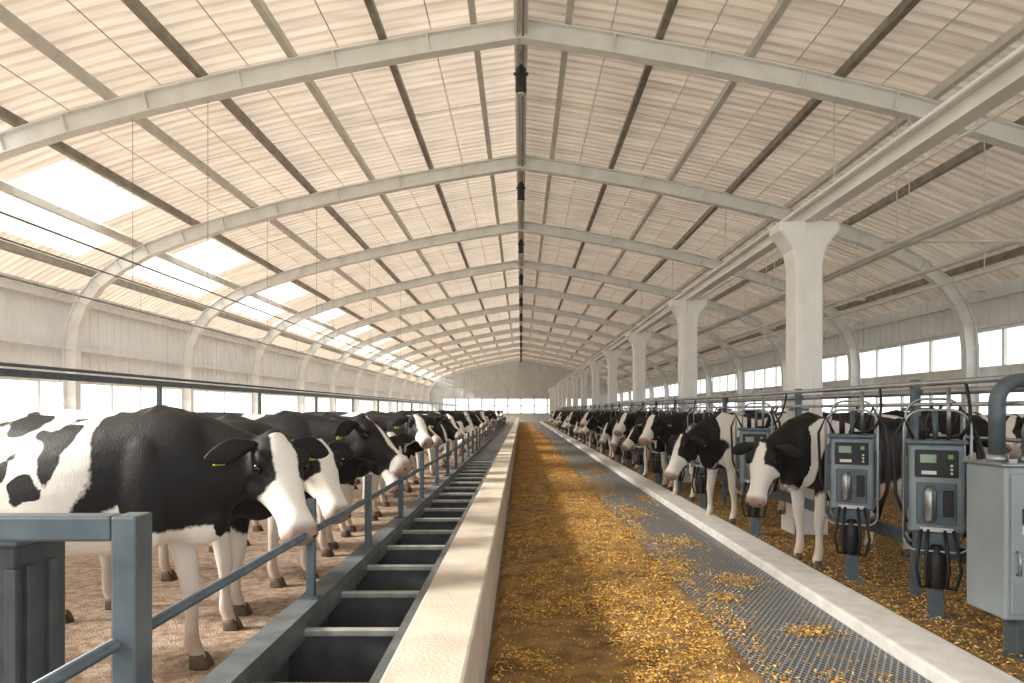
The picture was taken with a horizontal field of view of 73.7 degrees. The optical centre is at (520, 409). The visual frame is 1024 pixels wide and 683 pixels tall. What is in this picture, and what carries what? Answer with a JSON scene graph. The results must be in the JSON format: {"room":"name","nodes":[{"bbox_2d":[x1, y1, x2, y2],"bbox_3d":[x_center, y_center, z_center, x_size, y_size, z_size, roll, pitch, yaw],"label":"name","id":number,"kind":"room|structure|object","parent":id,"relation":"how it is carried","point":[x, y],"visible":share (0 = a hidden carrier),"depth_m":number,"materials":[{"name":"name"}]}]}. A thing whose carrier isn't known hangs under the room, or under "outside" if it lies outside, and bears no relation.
{"room":"farm building","nodes":[
{"label":"farm building","id":0,"kind":"room"},
{"bbox_2d":[0,273,429,402],"bbox_3d":[-11.510,-0.775,39.500,0.080,4.550,93.000,0,0,0],"label":"wall","id":1,"kind":"structure","parent":0,"point":[23,316],"depth_m":20.69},
{"bbox_2d":[0,376,429,413],"bbox_3d":[-11.500,-0.100,39.500,0.100,1.300,93.000,0,0,0],"label":"window","id":2,"kind":"structure","parent":1,"relation":"in","point":[37,381],"depth_m":24.20,"materials":[{"name":"paint"}]},
{"bbox_2d":[0,282,1023,397],"bbox_3d":[0.000,-1.775,39.500,22.940,2.050,93.000,0,0,0],"label":"trim","id":3,"kind":"structure","parent":1,"relation":"attached to","point":[2,284],"depth_m":20.28,"materials":[{"name":"paint"}]},
{"bbox_2d":[33,416,505,682],"bbox_3d":[-1.115,0.732,25.500,0.090,0.525,49.000,0,0,0],"label":"rail","id":4,"kind":"object","parent":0,"point":[85,661],"depth_m":3.60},
{"bbox_2d":[484,429,518,682],"bbox_3d":[0.000,1.560,39.550,23.200,0.120,93.100,0,0,0],"label":"floor","id":5,"kind":"structure","parent":0,"point":[496,599],"depth_m":5.29,"materials":[{"name":"concrete"}]},
{"bbox_2d":[0,512,151,682],"bbox_3d":[-1.840,0.895,1.905,1.660,1.210,0.170,0,0,0],"label":"gate","id":6,"kind":"object","parent":5,"relation":"on","point":[129,534],"visible":1,"depth_m":1.86,"materials":[{"name":"metal"}]},
{"bbox_2d":[0,362,457,413],"bbox_3d":[-7.960,0.386,39.000,0.180,2.228,92.000,0,0,0],"label":"rail","id":7,"kind":"object","parent":5,"relation":"on","point":[4,372],"visible":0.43,"depth_m":15.06,"materials":[{"name":"metal"}]},
{"bbox_2d":[65,427,494,682],"bbox_3d":[-5.985,1.483,42.600,9.630,0.025,84.800,0,0,0],"label":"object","id":8,"kind":"structure","parent":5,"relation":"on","point":[83,590],"depth_m":5.39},
{"bbox_2d":[0,542,64,682],"bbox_3d":[-2.015,0.940,2.180,1.030,1.120,0.300,0,0,0],"label":"storage bin","id":9,"kind":"object","parent":8,"relation":"on","point":[32,574],"visible":0.78,"depth_m":2.12,"materials":[{"name":"plastic"}]},
{"bbox_2d":[0,405,328,682],"bbox_3d":[-2.318,0.728,3.804,2.526,1.516,0.738,0,0,0],"label":"cow","id":10,"kind":"object","parent":8,"relation":"on","point":[187,469],"visible":0.82,"depth_m":3.57},
{"bbox_2d":[65,414,353,630],"bbox_3d":[-2.340,0.756,4.856,2.470,1.460,0.710,0,0,4],"label":"cow","id":11,"kind":"object","parent":8,"relation":"on","point":[321,479],"visible":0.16,"depth_m":4.66},
{"bbox_2d":[67,461,450,681],"bbox_3d":[-3.224,1.472,11.250,3.968,0.011,17.509,0,0,0],"label":"straw","id":12,"kind":"object","parent":8,"relation":"on","point":[416,461],"visible":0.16,"depth_m":5.28,"materials":[{"name":"beige plant"}]},
{"bbox_2d":[159,410,412,587],"bbox_3d":[-2.205,0.744,5.952,2.724,1.484,0.729,0,0,14],"label":"cow","id":13,"kind":"object","parent":8,"relation":"on","point":[368,439],"visible":0.24,"depth_m":5.69},
{"bbox_2d":[209,412,405,556],"bbox_3d":[-2.362,0.753,7.188,2.444,1.465,0.740,0,0,10],"label":"cow","id":14,"kind":"object","parent":8,"relation":"on","point":[348,472],"visible":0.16,"depth_m":6.98},
{"bbox_2d":[251,430,411,536],"bbox_3d":[-2.393,0.790,8.313,2.356,1.392,0.678,0,0,13],"label":"cow","id":15,"kind":"object","parent":8,"relation":"on","point":[346,527],"visible":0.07,"depth_m":8.18},
{"bbox_2d":[302,410,442,508],"bbox_3d":[-2.434,0.746,10.438,2.716,1.480,0.726,0,0,18],"label":"cow","id":16,"kind":"object","parent":8,"relation":"on","point":[437,440],"visible":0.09,"depth_m":10.29},
{"bbox_2d":[341,414,437,520],"bbox_3d":[-2.300,0.767,9.416,2.509,1.438,0.696,0,0,13],"label":"cow","id":17,"kind":"object","parent":8,"relation":"on","point":[415,426],"visible":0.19,"depth_m":9.17},
{"bbox_2d":[354,412,452,492],"bbox_3d":[-2.432,0.758,12.539,2.430,1.457,0.736,0,0,8],"label":"cow","id":18,"kind":"object","parent":8,"relation":"on","point":[441,430],"visible":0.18,"depth_m":12.33},
{"bbox_2d":[355,414,462,485],"bbox_3d":[-2.422,0.771,13.600,2.626,1.430,0.702,0,0,7],"label":"cow","id":19,"kind":"object","parent":8,"relation":"on","point":[453,431],"visible":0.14,"depth_m":13.39},
{"bbox_2d":[378,440,443,499],"bbox_3d":[-2.496,0.782,11.494,2.462,1.408,0.706,0,0,10],"label":"cow","id":20,"kind":"object","parent":8,"relation":"on","point":[441,448],"visible":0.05,"depth_m":11.34},
{"bbox_2d":[388,412,467,475],"bbox_3d":[-2.341,0.760,15.736,2.456,1.451,0.706,0,0,10],"label":"cow","id":21,"kind":"object","parent":8,"relation":"on","point":[461,424],"visible":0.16,"depth_m":15.45},
{"bbox_2d":[393,410,475,467],"bbox_3d":[-2.346,0.738,17.855,2.531,1.495,0.728,0,0,6],"label":"cow","id":22,"kind":"object","parent":8,"relation":"on","point":[468,428],"visible":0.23,"depth_m":17.64},
{"bbox_2d":[416,414,460,480],"bbox_3d":[-2.424,0.785,14.566,2.447,1.402,0.731,0,0,9],"label":"cow","id":23,"kind":"object","parent":8,"relation":"on","point":[454,419],"visible":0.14,"depth_m":14.35},
{"bbox_2d":[410,412,474,463],"bbox_3d":[-2.405,0.764,18.897,2.520,1.444,0.699,0,0,17],"label":"cow","id":24,"kind":"object","parent":8,"relation":"on","point":[463,414],"visible":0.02,"depth_m":18.60},
{"bbox_2d":[425,410,483,455],"bbox_3d":[-2.370,0.750,22.269,2.454,1.471,0.743,0,0,9],"label":"cow","id":25,"kind":"object","parent":8,"relation":"on","point":[426,450],"visible":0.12,"depth_m":22.11},
{"bbox_2d":[424,411,488,452],"bbox_3d":[-2.386,0.752,23.391,2.695,1.468,0.721,0,0,16],"label":"cow","id":26,"kind":"object","parent":8,"relation":"on","point":[477,413],"visible":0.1,"depth_m":23.04},
{"bbox_2d":[445,410,485,460],"bbox_3d":[-2.281,0.745,19.943,2.719,1.481,0.727,0,0,19],"label":"cow","id":27,"kind":"object","parent":8,"relation":"on","point":[478,422],"visible":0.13,"depth_m":19.59},
{"bbox_2d":[453,410,499,438],"bbox_3d":[-2.311,0.741,32.754,2.736,1.490,0.732,0,0,12],"label":"cow","id":28,"kind":"object","parent":8,"relation":"on","point":[491,413],"visible":0.09,"depth_m":32.43},
{"bbox_2d":[464,411,488,451],"bbox_3d":[-2.326,0.774,24.373,2.485,1.424,0.742,0,0,9],"label":"cow","id":29,"kind":"object","parent":8,"relation":"on","point":[484,415],"visible":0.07,"depth_m":24.13},
{"bbox_2d":[198,421,514,682],"bbox_3d":[-0.842,1.247,30.300,0.675,0.505,59.400,0,0,0],"label":"trough","id":30,"kind":"object","parent":5,"relation":"on","point":[367,603],"visible":0.74,"depth_m":4.00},
{"bbox_2d":[379,418,518,682],"bbox_3d":[-0.350,1.225,42.100,0.300,0.550,83.800,0,0,0],"label":"concrete curb","id":31,"kind":"structure","parent":5,"relation":"on","point":[447,638],"depth_m":3.55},
{"bbox_2d":[0,18,1023,160],"bbox_3d":[0.000,-2.360,10.900,22.708,7.720,0.320,0,0,0],"label":"arch frame","id":32,"kind":"object","parent":5,"relation":"on","point":[62,126],"visible":0.93,"depth_m":10.89,"materials":[{"name":"paint"}]},
{"bbox_2d":[354,317,677,412],"bbox_3d":[0.000,-2.360,45.700,22.708,7.720,0.320,0,0,0],"label":"arch frame","id":33,"kind":"object","parent":5,"relation":"on","point":[366,363],"visible":0.7,"depth_m":45.68,"materials":[{"name":"paint"}]},
{"bbox_2d":[247,260,785,413],"bbox_3d":[0.000,-2.360,28.300,22.708,7.720,0.320,0,0,0],"label":"arch frame","id":34,"kind":"object","parent":5,"relation":"on","point":[283,325],"visible":0.82,"depth_m":28.29,"materials":[{"name":"paint"}]},
{"bbox_2d":[400,343,632,410],"bbox_3d":[0.000,-2.360,63.100,22.708,7.720,0.320,0,0,0],"label":"arch frame","id":35,"kind":"object","parent":5,"relation":"on","point":[414,372],"visible":0.61,"depth_m":63.09,"materials":[{"name":"paint"}]},
{"bbox_2d":[426,357,607,410],"bbox_3d":[0.000,-2.360,80.500,22.708,7.720,0.320,0,0,0],"label":"arch frame","id":36,"kind":"object","parent":5,"relation":"on","point":[513,359],"visible":0.63,"depth_m":80.49,"materials":[{"name":"paint"}]},
{"bbox_2d":[56,155,985,412],"bbox_3d":[0.000,-2.360,16.700,22.708,7.720,0.320,0,0,0],"label":"arch frame","id":37,"kind":"object","parent":5,"relation":"on","point":[959,304],"visible":0.88,"depth_m":16.69,"materials":[{"name":"paint"}]},
{"bbox_2d":[176,221,865,412],"bbox_3d":[0.000,-2.360,22.500,22.708,7.720,0.320,0,0,0],"label":"arch frame","id":38,"kind":"object","parent":5,"relation":"on","point":[194,334],"visible":0.83,"depth_m":22.49,"materials":[{"name":"paint"}]},
{"bbox_2d":[294,286,747,412],"bbox_3d":[0.000,-2.360,34.100,22.708,7.720,0.320,0,0,0],"label":"arch frame","id":39,"kind":"object","parent":5,"relation":"on","point":[314,347],"visible":0.86,"depth_m":34.09,"materials":[{"name":"paint"}]},
{"bbox_2d":[327,304,714,411],"bbox_3d":[0.000,-2.360,39.900,22.708,7.720,0.320,0,0,0],"label":"arch frame","id":40,"kind":"object","parent":5,"relation":"on","point":[344,356],"visible":0.8,"depth_m":39.88,"materials":[{"name":"paint"}]},
{"bbox_2d":[370,328,671,410],"bbox_3d":[0.000,-2.360,51.500,22.708,7.720,0.320,0,0,0],"label":"arch frame","id":41,"kind":"object","parent":5,"relation":"on","point":[384,368],"visible":0.84,"depth_m":51.49,"materials":[{"name":"paint"}]},
{"bbox_2d":[409,349,632,410],"bbox_3d":[0.000,-2.360,68.900,22.708,7.720,0.320,0,0,0],"label":"arch frame","id":42,"kind":"object","parent":5,"relation":"on","point":[418,379],"visible":0.77,"depth_m":68.88,"materials":[{"name":"paint"}]},
{"bbox_2d":[388,336,655,411],"bbox_3d":[0.000,-2.360,57.300,22.708,7.720,0.320,0,0,0],"label":"arch frame","id":43,"kind":"object","parent":5,"relation":"on","point":[390,388],"visible":0.73,"depth_m":57.29,"materials":[{"name":"paint"}]},
{"bbox_2d":[0,118,477,393],"bbox_3d":[-7.154,-3.426,39.250,4.332,3.074,92.500,0,0,0],"label":"suspension cables","id":44,"kind":"object","parent":43,"relation":"hanging from","point":[1,212],"visible":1,"depth_m":13.88,"materials":[{"name":"metal"}]},
{"bbox_2d":[0,0,1023,383],"bbox_3d":[0.000,-4.804,39.500,21.510,2.962,93.000,0,0,0],"label":"purlins","id":45,"kind":"structure","parent":43,"relation":"on","point":[7,18],"depth_m":14.08,"materials":[{"name":"metal"}]},
{"bbox_2d":[0,0,1023,366],"bbox_3d":[0.000,-4.862,42.800,21.407,2.931,87.000,0,0,0],"label":"rods","id":46,"kind":"object","parent":45,"relation":"attached to","point":[66,0],"visible":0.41,"depth_m":13.80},
{"bbox_2d":[513,0,528,362],"bbox_3d":[0.000,-6.141,39.500,0.220,0.378,93.000,0,0,0],"label":"ridge beam","id":47,"kind":"structure","parent":43,"relation":"on","point":[520,6],"depth_m":14.00,"materials":[{"name":"metal"}]},
{"bbox_2d":[514,51,527,95],"bbox_3d":[0.000,-5.580,11.300,0.192,0.720,0.190,0,0,45],"label":"pendant lamp","id":48,"kind":"object","parent":47,"relation":"hanging from","point":[520,73],"visible":1,"depth_m":11.24,"materials":[{"name":"metal"}]},
{"bbox_2d":[516,181,525,201],"bbox_3d":[0.000,-5.580,17.100,0.192,0.720,0.190,0,0,45],"label":"pendant lamp","id":49,"kind":"object","parent":47,"relation":"hanging from","point":[520,198],"visible":1,"depth_m":17.03,"materials":[{"name":"metal"}]},
{"bbox_2d":[517,239,524,254],"bbox_3d":[0.000,-5.580,22.900,0.192,0.720,0.190,0,0,45],"label":"pendant lamp","id":50,"kind":"object","parent":47,"relation":"hanging from","point":[520,244],"visible":1,"depth_m":22.83,"materials":[{"name":"metal"}]},
{"bbox_2d":[570,96,1023,392],"bbox_3d":[6.690,-3.567,39.250,3.420,2.793,92.500,0,0,0],"label":"pipes","id":51,"kind":"object","parent":43,"relation":"attached to","point":[909,240],"visible":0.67,"depth_m":11.93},
{"bbox_2d":[419,353,624,410],"bbox_3d":[0.000,-2.360,74.700,22.708,7.720,0.320,0,0,0],"label":"arch frame","id":52,"kind":"object","parent":5,"relation":"on","point":[518,354],"visible":0.73,"depth_m":74.70,"materials":[{"name":"paint"}]},
{"bbox_2d":[548,390,551,422],"bbox_3d":[3.440,-0.370,77.900,0.720,3.740,0.400,0,0,0],"label":"support column","id":53,"kind":"structure","parent":5,"relation":"on","point":[549,391],"depth_m":77.73,"materials":[{"name":"paint"}]},
{"bbox_2d":[550,389,554,423],"bbox_3d":[3.440,-0.370,72.100,0.720,3.740,0.400,0,0,0],"label":"support column","id":54,"kind":"structure","parent":5,"relation":"on","point":[552,390],"depth_m":71.92,"materials":[{"name":"paint"}]},
{"bbox_2d":[553,387,557,424],"bbox_3d":[3.440,-0.370,66.300,0.720,3.740,0.400,0,0,0],"label":"support column","id":55,"kind":"structure","parent":5,"relation":"on","point":[554,388],"depth_m":66.13,"materials":[{"name":"paint"}]},
{"bbox_2d":[556,385,561,408],"bbox_3d":[3.440,-0.370,60.500,0.720,3.740,0.400,0,0,0],"label":"support column","id":56,"kind":"structure","parent":5,"relation":"on","point":[559,387],"depth_m":60.33,"materials":[{"name":"paint"}]},
{"bbox_2d":[559,382,565,408],"bbox_3d":[3.440,-0.370,54.700,0.720,3.740,0.400,0,0,0],"label":"support column","id":57,"kind":"structure","parent":5,"relation":"on","point":[563,384],"depth_m":54.53,"materials":[{"name":"paint"}]},
{"bbox_2d":[564,379,571,429],"bbox_3d":[3.440,-0.370,48.900,0.720,3.740,0.400,0,0,0],"label":"support column","id":58,"kind":"structure","parent":5,"relation":"on","point":[568,381],"depth_m":48.73,"materials":[{"name":"paint"}]},
{"bbox_2d":[570,374,579,405],"bbox_3d":[3.440,-0.370,43.100,0.720,3.740,0.400,0,0,0],"label":"support column","id":59,"kind":"structure","parent":5,"relation":"on","point":[575,377],"depth_m":42.93,"materials":[{"name":"paint"}]},
{"bbox_2d":[577,369,590,409],"bbox_3d":[3.440,-0.370,37.300,0.720,3.740,0.400,0,0,0],"label":"support column","id":60,"kind":"structure","parent":5,"relation":"on","point":[583,373],"depth_m":37.13,"materials":[{"name":"paint"}]},
{"bbox_2d":[587,361,603,441],"bbox_3d":[3.440,-0.370,31.500,0.720,3.740,0.400,0,0,0],"label":"support column","id":61,"kind":"structure","parent":5,"relation":"on","point":[595,366],"depth_m":31.33,"materials":[{"name":"paint"}]},
{"bbox_2d":[602,350,622,449],"bbox_3d":[3.440,-0.370,25.700,0.720,3.740,0.400,0,0,0],"label":"support column","id":62,"kind":"structure","parent":5,"relation":"on","point":[612,356],"depth_m":25.53,"materials":[{"name":"paint"}]},
{"bbox_2d":[626,332,651,412],"bbox_3d":[3.440,-0.370,19.900,0.720,3.740,0.400,0,0,0],"label":"support column","id":63,"kind":"structure","parent":5,"relation":"on","point":[638,340],"depth_m":19.73,"materials":[{"name":"paint"}]},
{"bbox_2d":[668,300,706,482],"bbox_3d":[3.440,-0.370,14.100,0.720,3.740,0.400,0,0,0],"label":"support column","id":64,"kind":"structure","parent":5,"relation":"on","point":[686,312],"depth_m":13.93,"materials":[{"name":"paint"}]},
{"bbox_2d":[532,422,931,682],"bbox_3d":[1.790,1.493,42.600,0.900,0.014,84.800,0,0,0],"label":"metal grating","id":65,"kind":"object","parent":5,"relation":"on","point":[723,560],"visible":0.89,"depth_m":5.19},
{"bbox_2d":[566,451,906,682],"bbox_3d":[1.746,1.464,13.588,0.928,0.036,22.792,0,0,0],"label":"feed","id":66,"kind":"object","parent":65,"relation":"on","point":[727,597],"depth_m":5.75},
{"bbox_2d":[563,380,966,596],"bbox_3d":[3.135,0.630,29.600,0.210,1.740,52.800,0,0,0],"label":"rail","id":67,"kind":"object","parent":5,"relation":"on","point":[886,529],"visible":0.36,"depth_m":5.82,"materials":[{"name":"metal"}]},
{"bbox_2d":[558,375,1023,409],"bbox_3d":[3.133,-0.123,29.600,0.190,0.196,52.800,0,0,0],"label":"pipes","id":68,"kind":"object","parent":67,"relation":"attached to","point":[986,379],"visible":0.84,"depth_m":6.23,"materials":[{"name":"silver metal"}]},
{"bbox_2d":[564,383,971,438],"bbox_3d":[2.915,0.074,27.535,0.312,0.559,45.882,0,0,0],"label":"hoses","id":69,"kind":"object","parent":68,"relation":"attached to","point":[966,429],"visible":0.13,"depth_m":5.73,"materials":[{"name":"black rubber"}]},
{"bbox_2d":[539,421,1023,682],"bbox_3d":[2.450,1.450,42.100,0.420,0.100,83.800,0,0,0],"label":"curb","id":70,"kind":"object","parent":5,"relation":"on","point":[936,659],"visible":0.88,"depth_m":4.99,"materials":[{"name":"concrete"}]},
{"bbox_2d":[544,422,1023,681],"bbox_3d":[6.735,1.476,42.600,8.130,0.039,84.800,0,0,0],"label":"bedding","id":71,"kind":"object","parent":5,"relation":"on","point":[890,501],"visible":0.04,"depth_m":6.07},
{"bbox_2d":[556,411,569,435],"bbox_3d":[2.998,0.767,37.946,2.524,1.428,0.696,0,0,-23],"label":"cow","id":72,"kind":"object","parent":71,"relation":"on","point":[560,414],"visible":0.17,"depth_m":37.43},
{"bbox_2d":[563,410,580,441],"bbox_3d":[3.074,0.740,32.130,2.416,1.482,0.737,0,0,-22],"label":"cow","id":73,"kind":"object","parent":71,"relation":"on","point":[565,417],"visible":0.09,"depth_m":31.78},
{"bbox_2d":[566,411,585,442],"bbox_3d":[3.034,0.750,29.651,2.583,1.461,0.713,0,0,-21],"label":"cow","id":74,"kind":"object","parent":71,"relation":"on","point":[572,413],"visible":0.12,"depth_m":29.19},
{"bbox_2d":[565,411,589,446],"bbox_3d":[2.974,0.760,27.944,2.523,1.441,0.722,0,0,-24],"label":"cow","id":75,"kind":"object","parent":71,"relation":"on","point":[574,417],"visible":0.14,"depth_m":27.49},
{"bbox_2d":[573,412,594,448],"bbox_3d":[3.062,0.771,26.266,2.388,1.421,0.711,0,0,-23],"label":"cow","id":76,"kind":"object","parent":71,"relation":"on","point":[576,429],"visible":0.11,"depth_m":25.83},
{"bbox_2d":[577,410,599,452],"bbox_3d":[3.043,0.741,24.079,2.415,1.481,0.736,0,0,-24],"label":"cow","id":77,"kind":"object","parent":71,"relation":"on","point":[579,420],"visible":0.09,"depth_m":23.75},
{"bbox_2d":[589,406,601,449],"bbox_3d":[2.754,0.670,24.793,0.576,1.660,0.404,0,0,28],"label":"milking machine","id":78,"kind":"object","parent":71,"relation":"on","point":[592,433],"visible":0.24,"depth_m":24.74,"materials":[{"name":"blue paint"}]},
{"bbox_2d":[594,405,608,453],"bbox_3d":[2.754,0.670,23.093,0.576,1.660,0.404,0,0,28],"label":"milking machine","id":79,"kind":"object","parent":71,"relation":"on","point":[604,407],"visible":0.27,"depth_m":23.05,"materials":[{"name":"blue paint"}]},
{"bbox_2d":[579,411,628,453],"bbox_3d":[2.976,0.750,22.351,2.585,1.462,0.713,0,0,-20],"label":"cow","id":80,"kind":"object","parent":71,"relation":"on","point":[588,415],"visible":0.12,"depth_m":21.89},
{"bbox_2d":[599,405,614,456],"bbox_3d":[2.754,0.670,21.393,0.576,1.660,0.404,0,0,28],"label":"milking machine","id":81,"kind":"object","parent":71,"relation":"on","point":[606,445],"visible":0.19,"depth_m":21.34,"materials":[{"name":"blue paint"}]},
{"bbox_2d":[581,411,649,459],"bbox_3d":[2.986,0.752,20.646,2.552,1.458,0.730,0,0,-23],"label":"cow","id":82,"kind":"object","parent":71,"relation":"on","point":[593,422],"visible":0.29,"depth_m":20.29},
{"bbox_2d":[599,413,634,466],"bbox_3d":[3.128,0.766,18.215,2.405,1.431,0.716,0,0,-24],"label":"cow","id":83,"kind":"object","parent":71,"relation":"on","point":[607,433],"visible":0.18,"depth_m":17.75},
{"bbox_2d":[609,404,627,462],"bbox_3d":[2.754,0.670,18.943,0.576,1.660,0.404,0,0,28],"label":"milking machine","id":84,"kind":"object","parent":71,"relation":"on","point":[618,452],"visible":0.28,"depth_m":18.89,"materials":[{"name":"blue paint"}]},
{"bbox_2d":[608,411,640,472],"bbox_3d":[3.153,0.745,16.528,2.400,1.472,0.732,0,0,-25],"label":"cow","id":85,"kind":"object","parent":71,"relation":"on","point":[614,442],"visible":0.05,"depth_m":16.09},
{"bbox_2d":[619,404,637,468],"bbox_3d":[2.754,0.670,17.243,0.576,1.660,0.404,0,0,28],"label":"milking machine","id":86,"kind":"object","parent":71,"relation":"on","point":[628,454],"visible":0.37,"depth_m":17.18,"materials":[{"name":"blue paint"}]},
{"bbox_2d":[629,403,650,474],"bbox_3d":[2.754,0.670,15.543,0.576,1.660,0.404,0,0,28],"label":"milking machine","id":87,"kind":"object","parent":71,"relation":"on","point":[638,449],"visible":0.36,"depth_m":15.46,"materials":[{"name":"blue paint"}]},
{"bbox_2d":[613,410,702,479],"bbox_3d":[3.055,0.744,14.802,2.607,1.475,0.719,0,0,-20],"label":"cow","id":88,"kind":"object","parent":71,"relation":"on","point":[626,422],"visible":0.23,"depth_m":14.36},
{"bbox_2d":[645,402,670,484],"bbox_3d":[2.754,0.670,13.593,0.576,1.660,0.404,0,0,28],"label":"milking machine","id":89,"kind":"object","parent":71,"relation":"on","point":[655,456],"visible":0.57,"depth_m":13.54,"materials":[{"name":"blue paint"}]},
{"bbox_2d":[621,413,721,490],"bbox_3d":[2.983,0.772,12.843,2.481,1.418,0.710,0,0,-25],"label":"cow","id":90,"kind":"object","parent":71,"relation":"on","point":[636,432],"visible":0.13,"depth_m":12.53},
{"bbox_2d":[663,401,691,494],"bbox_3d":[2.814,0.670,12.093,0.576,1.660,0.404,0,0,28],"label":"milking machine","id":91,"kind":"object","parent":71,"relation":"on","point":[680,479],"visible":0.21,"depth_m":12.05,"materials":[{"name":"blue paint"}]},
{"bbox_2d":[635,412,744,501],"bbox_3d":[2.912,0.754,11.345,2.572,1.455,0.710,0,0,-23],"label":"cow","id":92,"kind":"object","parent":71,"relation":"on","point":[663,428],"visible":0.3,"depth_m":10.96},
{"bbox_2d":[683,399,719,508],"bbox_3d":[2.754,0.670,10.243,0.576,1.660,0.404,0,0,28],"label":"milking machine","id":93,"kind":"object","parent":71,"relation":"on","point":[700,472],"visible":0.4,"depth_m":10.19,"materials":[{"name":"blue paint"}]},
{"bbox_2d":[664,412,785,524],"bbox_3d":[2.943,0.751,9.144,2.453,1.460,0.730,0,0,-24],"label":"cow","id":94,"kind":"object","parent":71,"relation":"on","point":[709,440],"visible":0.46,"depth_m":8.79},
{"bbox_2d":[730,396,780,537],"bbox_3d":[2.774,0.670,8.013,0.576,1.660,0.404,0,0,28],"label":"milking machine","id":95,"kind":"object","parent":71,"relation":"on","point":[750,435],"visible":0.59,"depth_m":7.97,"materials":[{"name":"blue paint"}]},
{"bbox_2d":[613,455,1023,676],"bbox_3d":[4.149,1.454,14.499,2.933,0.039,23.029,0,0,0],"label":"straw","id":96,"kind":"object","parent":71,"relation":"on","point":[811,546],"visible":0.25,"depth_m":5.83,"materials":[{"name":"plant"}]},
{"bbox_2d":[731,411,909,569],"bbox_3d":[3.090,0.747,6.737,2.392,1.467,0.730,0,0,-26],"label":"cow","id":97,"kind":"object","parent":71,"relation":"on","point":[790,453],"visible":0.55,"depth_m":6.38},
{"bbox_2d":[823,412,869,415],"bbox_3d":[7.447,0.758,16.121,2.410,1.445,0.730,0,0,-3],"label":"cow","id":98,"kind":"object","parent":71,"relation":"on","point":[824,413],"visible":0.06,"depth_m":16.05},
{"bbox_2d":[817,392,890,582],"bbox_3d":[2.914,0.670,5.973,0.576,1.660,0.404,0,0,28],"label":"milking machine","id":99,"kind":"object","parent":71,"relation":"on","point":[852,461],"visible":0.98,"depth_m":5.87,"materials":[{"name":"blue paint"}]},
{"bbox_2d":[711,410,1020,524],"bbox_3d":[5.700,0.750,31.000,0.060,1.500,58.000,0,0,0],"label":"rail","id":100,"kind":"object","parent":71,"relation":"on","point":[1016,440],"visible":0.05,"depth_m":8.72,"materials":[{"name":"silver metal"}]},
{"bbox_2d":[882,410,982,420],"bbox_3d":[7.432,0.738,12.908,2.517,1.487,0.724,0,0,8],"label":"cow","id":101,"kind":"object","parent":71,"relation":"on","point":[942,415],"visible":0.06,"depth_m":12.77},
{"bbox_2d":[892,387,984,622],"bbox_3d":[2.964,0.670,4.853,0.576,1.660,0.404,0,0,28],"label":"milking machine","id":102,"kind":"object","parent":71,"relation":"on","point":[933,471],"visible":0.94,"depth_m":4.76,"materials":[{"name":"blue paint"}]},
{"bbox_2d":[926,413,1023,458],"bbox_3d":[7.568,0.760,11.170,2.401,1.441,0.702,0,0,-6],"label":"cow","id":103,"kind":"object","parent":71,"relation":"on","point":[981,421],"visible":0.26,"depth_m":10.95},
{"bbox_2d":[962,373,1023,660],"bbox_3d":[3.507,0.638,4.111,1.445,1.724,0.418,0,0,0],"label":"tall cabinet","id":104,"kind":"object","parent":71,"relation":"on","point":[995,483],"visible":0.91,"depth_m":4.07,"materials":[{"name":"metal"}]},
{"bbox_2d":[986,414,1023,452],"bbox_3d":[7.440,0.751,9.191,2.581,1.460,0.712,0,0,-4],"label":"cow","id":105,"kind":"object","parent":71,"relation":"on","point":[1014,423],"visible":0.41,"depth_m":8.90},
{"bbox_2d":[770,221,839,534],"bbox_3d":[3.440,-0.370,8.300,0.720,3.740,0.400,0,0,0],"label":"support column","id":106,"kind":"structure","parent":5,"relation":"on","point":[803,245],"depth_m":8.14,"materials":[{"name":"paint"}]},
{"bbox_2d":[0,0,1023,385],"bbox_3d":[0.000,-4.710,39.561,23.300,3.520,93.122,0,0,0],"label":"ceiling","id":107,"kind":"structure","parent":0,"point":[350,23],"depth_m":14.14,"materials":[{"name":"metal"}]},
{"bbox_2d":[430,360,607,421],"bbox_3d":[0.000,-2.445,86.010,23.000,7.890,0.180,0,0,0],"label":"wall","id":108,"kind":"structure","parent":0,"point":[514,379],"depth_m":86.00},
{"bbox_2d":[442,398,599,413],"bbox_3d":[0.000,-0.500,86.000,19.960,2.000,0.100,0,0,0],"label":"window","id":109,"kind":"structure","parent":108,"relation":"in","point":[468,405],"depth_m":85.95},
{"bbox_2d":[487,422,765,682],"bbox_3d":[0.588,1.469,42.600,1.545,0.053,84.800,0,0,0],"label":"floor","id":110,"kind":"structure","parent":0,"point":[571,653],"depth_m":5.08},
{"bbox_2d":[492,432,794,682],"bbox_3d":[0.677,1.455,23.607,1.715,0.086,42.839,0,0,0],"label":"feed","id":111,"kind":"object","parent":110,"relation":"on","point":[542,440],"visible":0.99,"depth_m":5.49,"materials":[{"name":"gold plant"}]},
{"bbox_2d":[617,277,1023,404],"bbox_3d":[11.510,-0.775,39.500,0.080,4.550,93.000,0,0,0],"label":"wall","id":112,"kind":"structure","parent":0,"point":[1008,307],"depth_m":20.31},
{"bbox_2d":[618,383,1006,413],"bbox_3d":[11.500,-0.050,39.500,0.100,1.200,93.000,0,0,0],"label":"wall","id":113,"kind":"structure","parent":112,"relation":"in","point":[988,384],"depth_m":22.05,"materials":[{"name":"paint"}]},
{"bbox_2d":[617,322,1023,401],"bbox_3d":[11.500,-1.500,39.500,0.100,1.000,93.000,0,0,0],"label":"window","id":114,"kind":"structure","parent":112,"relation":"in","point":[1003,328],"depth_m":20.99,"materials":[{"name":"paint"}]},
{"bbox_3d":[3.440,-0.370,2.500,0.720,3.740,0.400,0,0,0],"label":"support column","id":115,"kind":"structure","parent":0,"visible":0},
{"bbox_2d":[549,44,1023,389],"bbox_3d":[3.400,-2.330,39.350,0.240,0.180,92.700,0,0,0],"label":"beam","id":116,"kind":"structure","parent":115,"relation":"on","point":[1004,80],"depth_m":6.23,"materials":[{"name":"metal"}]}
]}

